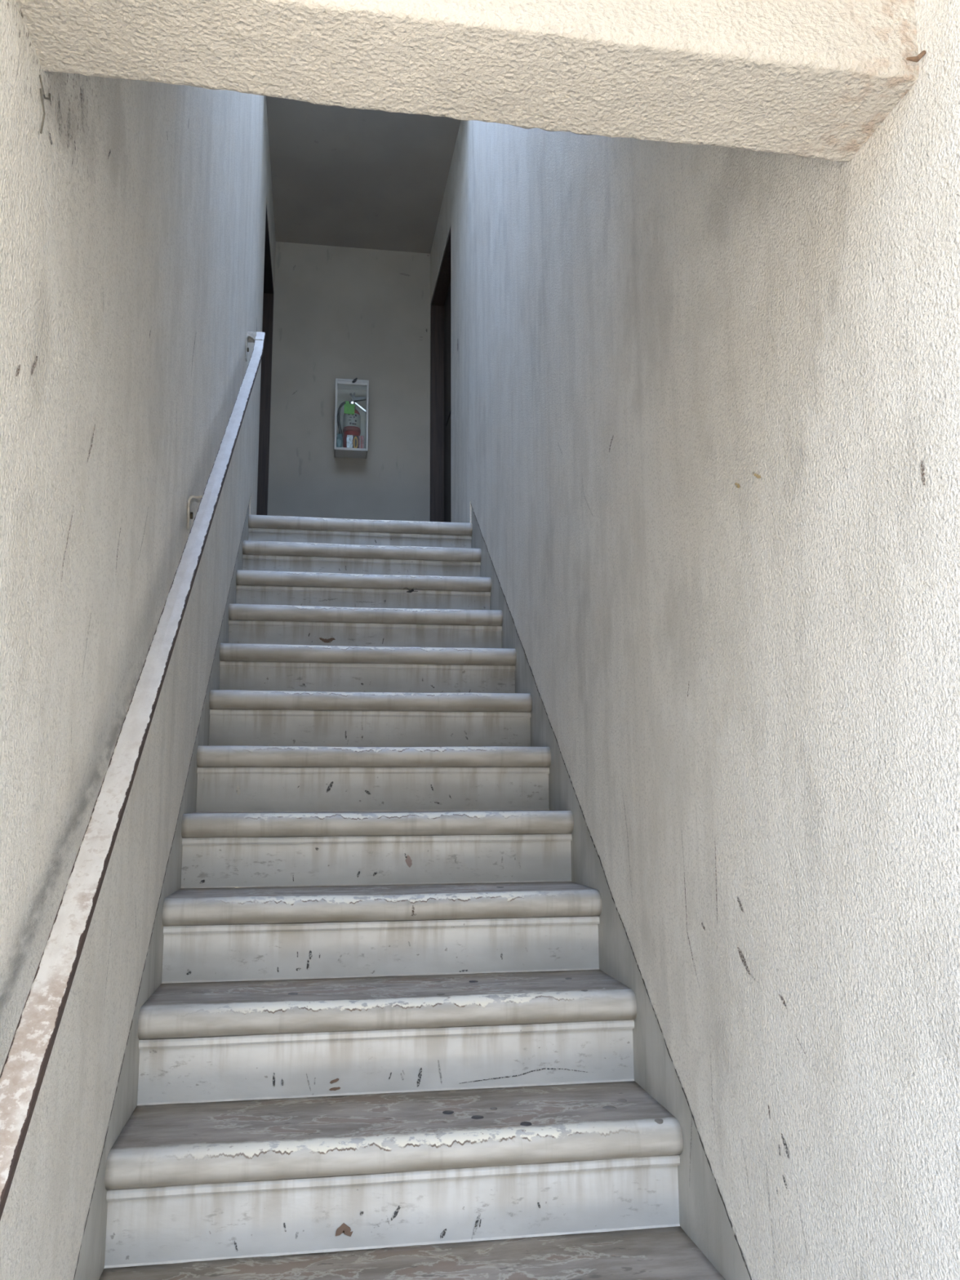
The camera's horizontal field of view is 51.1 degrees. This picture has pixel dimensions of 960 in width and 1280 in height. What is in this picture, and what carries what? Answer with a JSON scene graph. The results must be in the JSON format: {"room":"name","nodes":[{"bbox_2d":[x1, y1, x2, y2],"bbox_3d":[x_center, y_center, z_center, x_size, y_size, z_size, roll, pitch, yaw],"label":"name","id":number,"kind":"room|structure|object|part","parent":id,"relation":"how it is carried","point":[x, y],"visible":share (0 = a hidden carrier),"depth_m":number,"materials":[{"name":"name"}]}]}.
{"room":"stairwell","nodes":[
{"label":"stairwell","id":0,"kind":"room"},
{"bbox_2d":[0,0,275,1279],"bbox_3d":[-1.002,-0.855,3.473,0.262,5.508,5.600,1,-9,-9],"label":"wall","id":1,"kind":"structure","parent":0,"point":[132,227],"depth_m":1.53,"materials":[{"name":"paint"}]},
{"bbox_2d":[39,75,50,133],"bbox_3d":[-0.517,-0.632,1.192,0.006,0.068,0.041,1,-9,-9],"label":"cobweb","id":2,"kind":"object","parent":1,"relation":"attached to","point":[40,76],"visible":1,"depth_m":1.18},
{"bbox_2d":[0,331,265,1220],"bbox_3d":[-0.678,-0.336,2.421,0.076,2.440,3.250,1,-9,-9],"label":"handrail","id":3,"kind":"object","parent":1,"relation":"attached to","point":[25,1064],"visible":1,"depth_m":1.28,"materials":[{"name":"paint"}]},
{"bbox_2d":[256,204,273,515],"bbox_3d":[-1.363,-1.376,5.801,0.242,1.969,1.109,1,-9,-9],"label":"door","id":4,"kind":"structure","parent":1,"relation":"in","point":[268,299],"depth_m":6.33,"materials":[{"name":"brown wood"}]},
{"bbox_2d":[267,241,430,521],"bbox_3d":[-0.827,-1.575,6.589,1.730,3.105,0.201,1,-9,-9],"label":"wall","id":5,"kind":"structure","parent":0,"point":[340,312],"depth_m":6.51,"materials":[{"name":"grey paint"}]},
{"bbox_2d":[333,377,368,458],"bbox_3d":[-0.817,-1.409,6.374,0.209,0.473,0.169,1,-9,-9],"label":"fire extinguisher cabinet","id":6,"kind":"object","parent":5,"relation":"attached to","point":[344,387],"visible":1,"depth_m":6.41,"materials":[{"name":"white metal"}]},
{"bbox_2d":[336,433,342,447],"bbox_3d":[-0.883,-1.243,6.290,0.040,0.100,0.017,1,-9,-9],"label":"carton","id":7,"kind":"object","parent":6,"relation":"in","point":[339,438],"visible":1,"depth_m":6.28,"materials":[{"name":"blue cardboard"}]},
{"bbox_3d":[-0.883,-1.234,6.280,0.027,0.053,0.001,1,-9,-9],"label":"printed panel","id":8,"kind":"part","parent":7,"relation":"part of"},
{"bbox_2d":[346,435,352,448],"bbox_3d":[-0.820,-1.241,6.300,0.040,0.098,0.012,1,-9,-9],"label":"pouch","id":9,"kind":"object","parent":6,"relation":"in","point":[349,437],"visible":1,"depth_m":6.29,"materials":[{"name":"white"}]},
{"bbox_2d":[337,392,366,447],"bbox_3d":[-0.814,-1.384,6.383,0.126,0.408,0.153,-7,-11,35],"label":"fire extinguisher","id":10,"kind":"object","parent":6,"relation":"in","point":[352,417],"visible":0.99,"depth_m":6.35,"materials":[{"name":"metal"}]},
{"bbox_3d":[-0.776,-1.540,6.423,0.094,0.032,0.022,1,-9,-9],"label":"carry handle","id":11,"kind":"part","parent":10,"relation":"part of","materials":[{"name":"metal"}]},
{"bbox_3d":[-0.766,-1.485,6.416,0.074,0.062,0.022,1,-9,-9],"label":"squeeze lever","id":12,"kind":"part","parent":10,"relation":"part of","materials":[{"name":"metal"}]},
{"bbox_2d":[352,435,358,448],"bbox_3d":[-0.781,-1.238,6.305,0.034,0.094,0.016,1,-9,-9],"label":"packet","id":13,"kind":"object","parent":6,"relation":"in","point":[355,439],"visible":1,"depth_m":6.30,"materials":[{"name":"yellow plastic"}]},
{"bbox_2d":[358,435,364,448],"bbox_3d":[-0.747,-1.238,6.311,0.032,0.096,0.015,1,-9,-9],"label":"carton","id":14,"kind":"object","parent":6,"relation":"in","point":[361,442],"visible":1,"depth_m":6.31,"materials":[{"name":"cardboard"}]},
{"bbox_2d":[266,96,460,253],"bbox_3d":[-0.697,-2.796,5.909,1.150,0.150,1.950,1,-9,-9],"label":"ceiling","id":15,"kind":"structure","parent":0,"point":[366,179],"depth_m":5.88,"materials":[{"name":"paint"}]},
{"bbox_2d":[16,0,919,162],"bbox_3d":[-0.026,-2.277,1.520,1.070,3.325,0.357,1,-9,-9],"label":"beam","id":16,"kind":"structure","parent":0,"point":[806,78],"depth_m":1.16,"materials":[{"name":"paint"}]},
{"bbox_2d":[906,49,925,62],"bbox_3d":[0.499,-0.670,1.152,0.028,0.018,0.008,2,-9,-17],"label":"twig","id":17,"kind":"object","parent":16,"relation":"attached to","point":[915,59],"visible":1,"depth_m":1.15,"materials":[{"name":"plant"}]},
{"bbox_2d":[430,0,959,1279],"bbox_3d":[0.327,-1.390,3.180,0.264,6.458,6.750,1,-9,-9],"label":"wall","id":18,"kind":"structure","parent":0,"point":[704,400],"depth_m":1.55,"materials":[{"name":"paint"}]},
{"bbox_2d":[430,227,451,522],"bbox_3d":[-0.124,-1.341,6.060,0.253,1.969,0.974,1,-9,-9],"label":"door","id":19,"kind":"structure","parent":18,"relation":"in","point":[440,305],"depth_m":6.46,"materials":[{"name":"brown wood"}]},
{"label":"outside","id":20,"kind":"structure","parent":0,"visible":0},
{"bbox_3d":[-0.048,1.696,1.062,29.000,0.300,7.200,1,-9,-9],"label":"ground","id":21,"kind":"structure","parent":20,"visible":0},
{"bbox_2d":[73,504,751,1279],"bbox_3d":[-0.212,0.387,2.384,1.090,2.803,4.420,1,-9,-9],"label":"staircase","id":22,"kind":"structure","parent":21,"relation":"on","point":[371,1037],"depth_m":2.17,"materials":[{"name":"paint"}]},
{"bbox_3d":[-0.549,-0.492,4.663,1.030,0.019,0.016,1,-9,-9],"label":"moulding","id":23,"kind":"part","parent":22,"relation":"part of","materials":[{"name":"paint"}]},
{"bbox_3d":[-0.507,-0.346,4.378,1.030,0.019,0.016,1,-9,-9],"label":"moulding","id":24,"kind":"part","parent":22,"relation":"part of","materials":[{"name":"paint"}]},
{"bbox_3d":[-0.466,-0.200,4.092,1.030,0.019,0.017,1,-9,-9],"label":"moulding","id":25,"kind":"part","parent":22,"relation":"part of","materials":[{"name":"paint"}]},
{"bbox_3d":[-0.425,-0.054,3.807,1.030,0.019,0.016,1,-9,-9],"label":"moulding","id":26,"kind":"part","parent":22,"relation":"part of","materials":[{"name":"paint"}]},
{"bbox_3d":[-0.383,0.092,3.522,1.030,0.019,0.017,1,-9,-9],"label":"moulding","id":27,"kind":"part","parent":22,"relation":"part of","materials":[{"name":"paint"}]},
{"bbox_3d":[-0.342,0.238,3.237,1.030,0.019,0.016,1,-9,-9],"label":"moulding","id":28,"kind":"part","parent":22,"relation":"part of","materials":[{"name":"paint"}]},
{"bbox_3d":[-0.300,0.384,2.952,1.030,0.019,0.016,1,-9,-9],"label":"moulding","id":29,"kind":"part","parent":22,"relation":"part of","materials":[{"name":"paint"}]},
{"bbox_3d":[-0.259,0.530,2.667,1.030,0.019,0.016,1,-9,-9],"label":"moulding","id":30,"kind":"part","parent":22,"relation":"part of","materials":[{"name":"paint"}]},
{"bbox_3d":[-0.218,0.677,2.382,1.030,0.019,0.016,1,-9,-9],"label":"moulding","id":31,"kind":"part","parent":22,"relation":"part of","materials":[{"name":"paint"}]},
{"bbox_3d":[-0.176,0.823,2.097,1.030,0.019,0.017,1,-9,-9],"label":"moulding","id":32,"kind":"part","parent":22,"relation":"part of","materials":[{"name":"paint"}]},
{"bbox_3d":[-0.135,0.969,1.812,1.030,0.019,0.016,1,-9,-9],"label":"moulding","id":33,"kind":"part","parent":22,"relation":"part of","materials":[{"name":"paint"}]},
{"bbox_2d":[403,587,417,592],"bbox_3d":[-0.284,-0.206,4.106,0.061,0.023,0.014,1,-9,-9],"label":"insect","id":34,"kind":"object","parent":22,"relation":"attached to","point":[412,589],"visible":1,"depth_m":4.10,"materials":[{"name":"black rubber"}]},
{"bbox_2d":[442,1110,453,1114],"bbox_3d":[-0.062,0.921,1.953,0.025,0.004,0.025,-3,-10,18],"label":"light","id":35,"kind":"object","parent":22,"relation":"on","point":[444,1112],"depth_m":1.95,"materials":[{"name":"grey"}]},
{"bbox_2d":[471,1115,484,1119],"bbox_3d":[-0.005,0.915,1.920,0.029,0.004,0.026,1,-9,-9],"label":"light","id":36,"kind":"object","parent":22,"relation":"on","point":[473,1117],"depth_m":1.92,"materials":[{"name":"grey"}]},
{"bbox_2d":[520,1121,531,1125],"bbox_3d":[0.086,0.908,1.879,0.025,0.005,0.025,-3,-10,18],"label":"light","id":37,"kind":"object","parent":22,"relation":"on","point":[522,1123],"depth_m":1.88,"materials":[{"name":"grey"}]},
{"bbox_2d":[602,1105,616,1110],"bbox_3d":[0.254,0.921,1.971,0.032,0.005,0.031,1,-9,-9],"label":"light","id":38,"kind":"object","parent":22,"relation":"on","point":[604,1107],"depth_m":1.97,"materials":[{"name":"grey"}]},
{"bbox_2d":[617,1098,626,1102],"bbox_3d":[0.286,0.929,2.020,0.022,0.005,0.020,1,-9,-9],"label":"light","id":39,"kind":"object","parent":22,"relation":"on","point":[618,1100],"depth_m":2.02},
{"bbox_2d":[654,1118,662,1124],"bbox_3d":[0.338,0.908,1.893,0.020,0.005,0.020,1,-9,-9],"label":"light","id":40,"kind":"object","parent":22,"relation":"on","point":[657,1121],"depth_m":1.89,"materials":[{"name":"grey"}]}
]}

